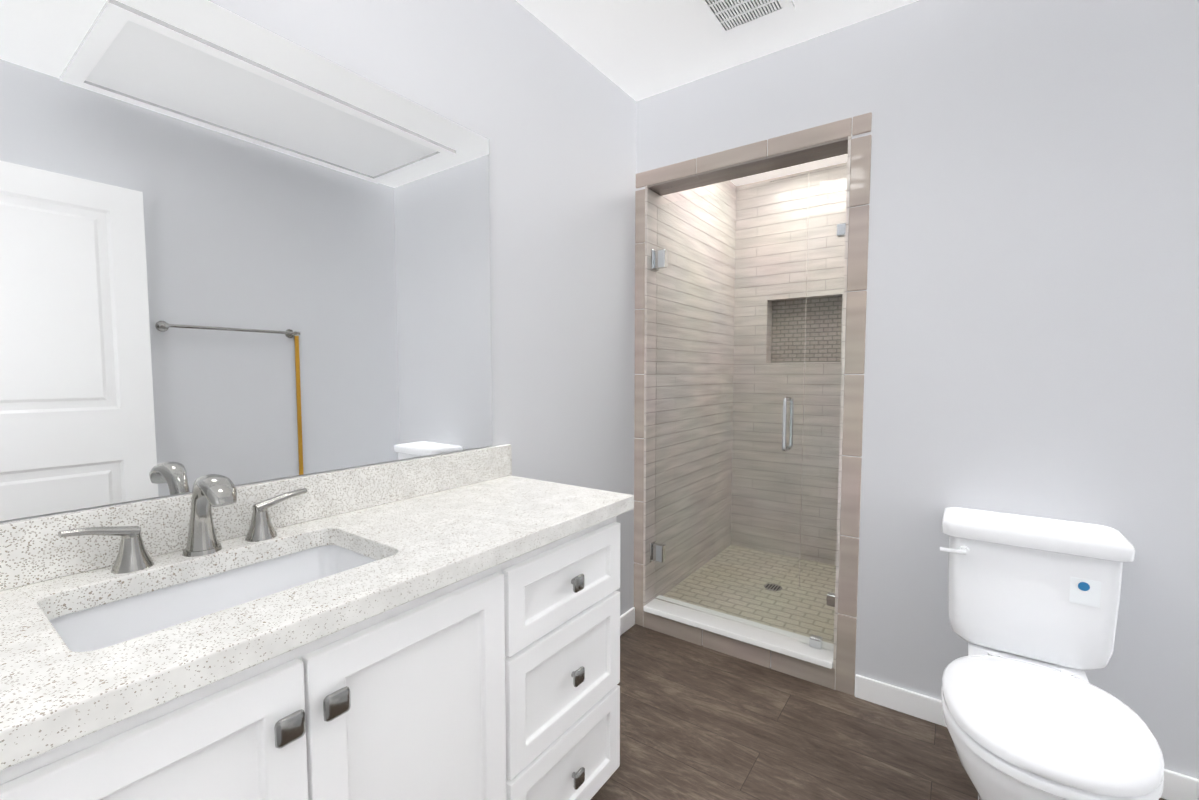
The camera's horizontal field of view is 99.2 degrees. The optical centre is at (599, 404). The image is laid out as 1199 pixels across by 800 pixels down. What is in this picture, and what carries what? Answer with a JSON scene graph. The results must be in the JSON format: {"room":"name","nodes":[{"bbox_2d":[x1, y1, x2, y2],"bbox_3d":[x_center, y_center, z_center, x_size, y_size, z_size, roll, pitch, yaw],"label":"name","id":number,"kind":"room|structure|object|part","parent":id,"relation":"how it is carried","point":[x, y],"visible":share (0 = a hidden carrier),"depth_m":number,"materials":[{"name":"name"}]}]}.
{"room":"bathroom","nodes":[
{"label":"bathroom","id":0,"kind":"room"},
{"bbox_2d":[0,0,1198,778],"bbox_3d":[0.680,-0.105,1.476,2.140,2.440,3.714,2,4,35],"label":"wall","id":1,"kind":"structure","parent":0,"point":[1032,326],"depth_m":1.64,"materials":[{"name":"grey paint"}]},
{"bbox_2d":[0,0,491,520],"bbox_3d":[-0.720,-0.318,1.119,0.006,0.971,1.277,2,4,35],"label":"vanity mirror","id":2,"kind":"object","parent":1,"relation":"attached to","point":[236,248],"visible":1,"depth_m":1.03,"materials":[{"name":"silver glass"}]},
{"bbox_2d":[0,444,511,587],"bbox_3d":[-0.694,0.221,1.174,0.018,0.104,1.356,2,4,35],"label":"backsplash","id":3,"kind":"structure","parent":1,"relation":"attached to","point":[27,556],"depth_m":1.18,"materials":[{"name":"white stone"}]},
{"bbox_2d":[620,607,634,634],"bbox_3d":[-0.070,1.036,2.119,0.012,0.085,0.820,2,4,35],"label":"baseboard","id":4,"kind":"structure","parent":1,"relation":"attached to","point":[627,620],"depth_m":2.39,"materials":[{"name":"white"}]},
{"bbox_2d":[643,181,738,626],"bbox_3d":[0.534,-0.150,2.812,0.010,2.370,1.119,2,4,35],"label":"shower wall tile","id":5,"kind":"structure","parent":1,"relation":"attached to","point":[653,367],"depth_m":2.73,"materials":[{"name":"beige tile"}]},
{"bbox_2d":[647,137,847,195],"bbox_3d":[0.590,-0.970,2.117,0.825,0.010,0.129,2,4,35],"label":"lintel","id":6,"kind":"object","parent":5,"relation":"attached to","point":[824,150],"depth_m":2.07,"materials":[{"name":"beige tile"}]},
{"bbox_2d":[644,595,833,668],"bbox_3d":[0.587,0.974,2.228,0.824,0.026,0.156,2,4,35],"label":"sill","id":7,"kind":"structure","parent":1,"relation":"attached to","point":[730,626],"depth_m":2.18,"materials":[{"name":"white stone"}]},
{"bbox_2d":[650,536,723,616],"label":"glass","id":8,"kind":"object","parent":7,"relation":"on","point":[657,551],"depth_m":2.42,"materials":[{"name":"clear glass"}]},
{"bbox_2d":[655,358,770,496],"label":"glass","id":9,"kind":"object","parent":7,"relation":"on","point":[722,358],"depth_m":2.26,"materials":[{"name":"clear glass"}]},
{"bbox_2d":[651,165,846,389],"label":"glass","id":10,"kind":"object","parent":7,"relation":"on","point":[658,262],"depth_m":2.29,"materials":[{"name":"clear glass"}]},
{"bbox_2d":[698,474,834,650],"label":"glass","id":11,"kind":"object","parent":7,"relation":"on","point":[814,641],"depth_m":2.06,"materials":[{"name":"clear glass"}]},
{"bbox_2d":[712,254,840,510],"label":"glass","id":12,"kind":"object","parent":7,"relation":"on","point":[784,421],"depth_m":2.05,"materials":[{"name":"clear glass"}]},
{"bbox_3d":[0.762,0.081,2.063,0.016,0.218,0.117,2,4,35],"label":"handle","id":13,"kind":"part","parent":12,"relation":"part of","materials":[{"name":"silver metal"}]},
{"bbox_3d":[0.869,0.041,1.985,0.144,1.861,0.010,2,4,35],"label":"fixed panel","id":14,"kind":"part","parent":12,"relation":"part of","materials":[{"name":"clear glass"}]},
{"bbox_2d":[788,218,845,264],"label":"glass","id":15,"kind":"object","parent":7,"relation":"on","point":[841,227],"depth_m":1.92,"materials":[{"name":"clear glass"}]},
{"bbox_2d":[731,164,838,563],"bbox_3d":[1.218,-0.165,3.062,0.780,2.370,0.100,2,4,35],"label":"shower wall tile","id":16,"kind":"structure","parent":1,"relation":"attached to","point":[746,355],"depth_m":3.08,"materials":[{"name":"beige tile"}]},
{"bbox_2d":[771,297,841,362],"bbox_3d":[1.255,-0.442,3.088,0.440,0.400,0.010,2,4,35],"label":"mosaic","id":17,"kind":"object","parent":16,"relation":"attached to","point":[810,345],"depth_m":3.08},
{"bbox_2d":[830,136,851,689],"bbox_3d":[1.216,-0.121,2.332,0.010,2.370,1.119,2,4,35],"label":"shower wall tile","id":18,"kind":"structure","parent":1,"relation":"attached to","point":[844,195],"depth_m":2.85,"materials":[{"name":"beige tile"}]},
{"bbox_2d":[634,112,871,695],"bbox_3d":[0.559,0.019,2.123,0.964,2.115,0.010,2,4,35],"label":"tiles","id":19,"kind":"structure","parent":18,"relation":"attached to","point":[860,175],"depth_m":1.91,"materials":[{"name":"beige tile"}]},
{"bbox_2d":[855,674,1198,799],"bbox_3d":[1.335,1.065,1.635,0.932,0.085,0.012,2,4,35],"label":"baseboard","id":20,"kind":"structure","parent":1,"relation":"attached to","point":[1177,786],"depth_m":1.78,"materials":[{"name":"white wood"}]},
{"bbox_2d":[516,0,917,100],"bbox_3d":[0.311,-1.341,0.878,2.140,0.100,2.434,2,4,35],"label":"ceiling","id":21,"kind":"structure","parent":0,"point":[636,50],"depth_m":1.86,"materials":[{"name":"white paint"}]},
{"bbox_2d":[694,0,794,38],"bbox_3d":[0.476,-1.332,1.686,0.260,0.014,0.260,2,4,35],"label":"ceiling vent","id":22,"kind":"object","parent":21,"relation":"in","point":[725,18],"visible":0.94,"depth_m":1.73,"materials":[{"name":"white"}]},
{"bbox_2d":[663,545,835,643],"bbox_3d":[0.911,0.961,2.688,0.825,0.017,0.975,2,4,35],"label":"floor","id":23,"kind":"structure","parent":0,"point":[737,578],"depth_m":2.63,"materials":[{"name":"beige tile"}]},
{"bbox_2d":[764,584,781,590],"bbox_3d":[0.902,0.953,2.654,0.090,0.004,0.090,2,4,35],"label":"floor drain","id":24,"kind":"object","parent":23,"relation":"in","point":[770,589],"depth_m":2.65,"materials":[{"name":"silver metal"}]},
{"bbox_3d":[0.902,0.951,2.654,0.062,0.001,0.060,2,4,35],"label":"shower floor drain slots","id":25,"kind":"part","parent":24,"relation":"part of","materials":[{"name":"silver metal"}]},
{"bbox_2d":[729,154,847,185],"bbox_3d":[0.912,-1.406,2.549,0.845,0.170,0.990,2,4,35],"label":"ceiling","id":26,"kind":"structure","parent":0,"point":[822,163],"depth_m":2.94,"materials":[{"name":"white paint"}]},
{"bbox_2d":[591,624,1165,799],"bbox_3d":[0.276,1.177,0.980,2.140,0.060,2.314,2,4,35],"label":"floor","id":27,"kind":"structure","parent":0,"point":[698,722],"depth_m":1.68,"materials":[{"name":"brown wood"}]},
{"bbox_2d":[0,504,633,799],"bbox_3d":[-0.502,0.732,1.052,0.508,0.820,1.322,2,4,35],"label":"bathroom vanity","id":28,"kind":"object","parent":27,"relation":"on","point":[442,627],"depth_m":0.90,"materials":[{"name":"white wood"}]},
{"bbox_3d":[-0.567,0.739,0.581,0.021,0.712,0.454,2,4,35],"label":"door","id":29,"kind":"part","parent":28,"relation":"part of","materials":[{"name":"white wood"}]},
{"bbox_3d":[-0.434,0.450,0.712,0.026,0.039,0.039,2,4,35],"label":"knob","id":30,"kind":"part","parent":28,"relation":"part of","materials":[{"name":"grey metal"}]},
{"bbox_2d":[0,476,633,759],"bbox_3d":[-0.497,0.302,1.039,0.502,0.040,1.356,2,4,35],"label":"countertop","id":31,"kind":"structure","parent":28,"relation":"on","point":[45,693],"depth_m":0.80,"materials":[{"name":"white stone"}]},
{"bbox_2d":[52,474,311,575],"bbox_3d":[-0.730,0.208,0.956,0.158,0.158,0.382,2,4,35],"label":"faucet","id":32,"kind":"object","parent":31,"relation":"on","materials":[{"name":"silver metal"}]},
{"bbox_2d":[36,536,387,655],"bbox_3d":[-0.622,0.393,0.891,0.349,0.148,0.520,2,4,35],"label":"sink","id":33,"kind":"object","parent":31,"relation":"in","point":[91,623],"depth_m":0.94,"materials":[{"name":"white ceramic"}]},
{"bbox_3d":[-0.397,0.447,0.765,0.026,0.039,0.039,2,4,35],"label":"knob","id":34,"kind":"part","parent":28,"relation":"part of","materials":[{"name":"grey metal"}]},
{"bbox_3d":[-0.320,0.718,0.931,0.021,0.712,0.393,2,4,35],"label":"door","id":35,"kind":"part","parent":28,"relation":"part of","materials":[{"name":"white wood"}]},
{"bbox_3d":[-0.075,0.435,1.262,0.021,0.187,0.435,2,4,35],"label":"drawer","id":36,"kind":"part","parent":28,"relation":"part of","materials":[{"name":"white wood"}]},
{"bbox_3d":[-0.075,0.671,1.276,0.021,0.265,0.435,2,4,35],"label":"drawer","id":37,"kind":"part","parent":28,"relation":"part of","materials":[{"name":"white wood"}]},
{"bbox_3d":[-0.075,0.933,1.291,0.021,0.240,0.435,2,4,35],"label":"drawer","id":38,"kind":"part","parent":28,"relation":"part of","materials":[{"name":"white wood"}]},
{"bbox_3d":[-0.056,0.436,1.248,0.026,0.039,0.039,2,4,35],"label":"knob","id":39,"kind":"part","parent":28,"relation":"part of","materials":[{"name":"grey metal"}]},
{"bbox_3d":[-0.056,0.934,1.278,0.026,0.039,0.039,2,4,35],"label":"knob","id":40,"kind":"part","parent":28,"relation":"part of","materials":[{"name":"grey metal"}]},
{"bbox_3d":[-0.056,0.672,1.262,0.026,0.039,0.039,2,4,35],"label":"knob","id":41,"kind":"part","parent":28,"relation":"part of","materials":[{"name":"grey metal"}]},
{"bbox_2d":[940,507,1163,799],"bbox_3d":[1.103,0.745,1.304,0.416,0.764,0.777,2,4,35],"label":"toilet","id":42,"kind":"object","parent":27,"relation":"on","point":[1030,712],"visible":1,"depth_m":1.33,"materials":[{"name":"white ceramic"}]},
{"bbox_3d":[1.056,0.434,1.518,0.072,0.026,0.027,2,4,35],"label":"lever","id":43,"kind":"part","parent":42,"relation":"part of","materials":[{"name":"white ceramic"}]},
{"bbox_3d":[1.264,0.563,1.519,0.378,0.330,0.204,2,4,35],"label":"tank","id":44,"kind":"part","parent":42,"relation":"part of","materials":[{"name":"white ceramic"}]},
{"bbox_3d":[1.262,0.374,1.505,0.414,0.048,0.230,2,4,35],"label":"tank lid","id":45,"kind":"part","parent":42,"relation":"part of","materials":[{"name":"white ceramic"}]},
{"bbox_3d":[1.012,0.738,1.172,0.378,0.024,0.456,2,4,35],"label":"seat","id":46,"kind":"part","parent":42,"relation":"part of","materials":[{"name":"white ceramic"}]},
{"bbox_3d":[1.012,0.704,1.170,0.376,0.036,0.455,2,4,35],"label":"seat lid","id":47,"kind":"part","parent":42,"relation":"part of","materials":[{"name":"white plastic"}]}
]}

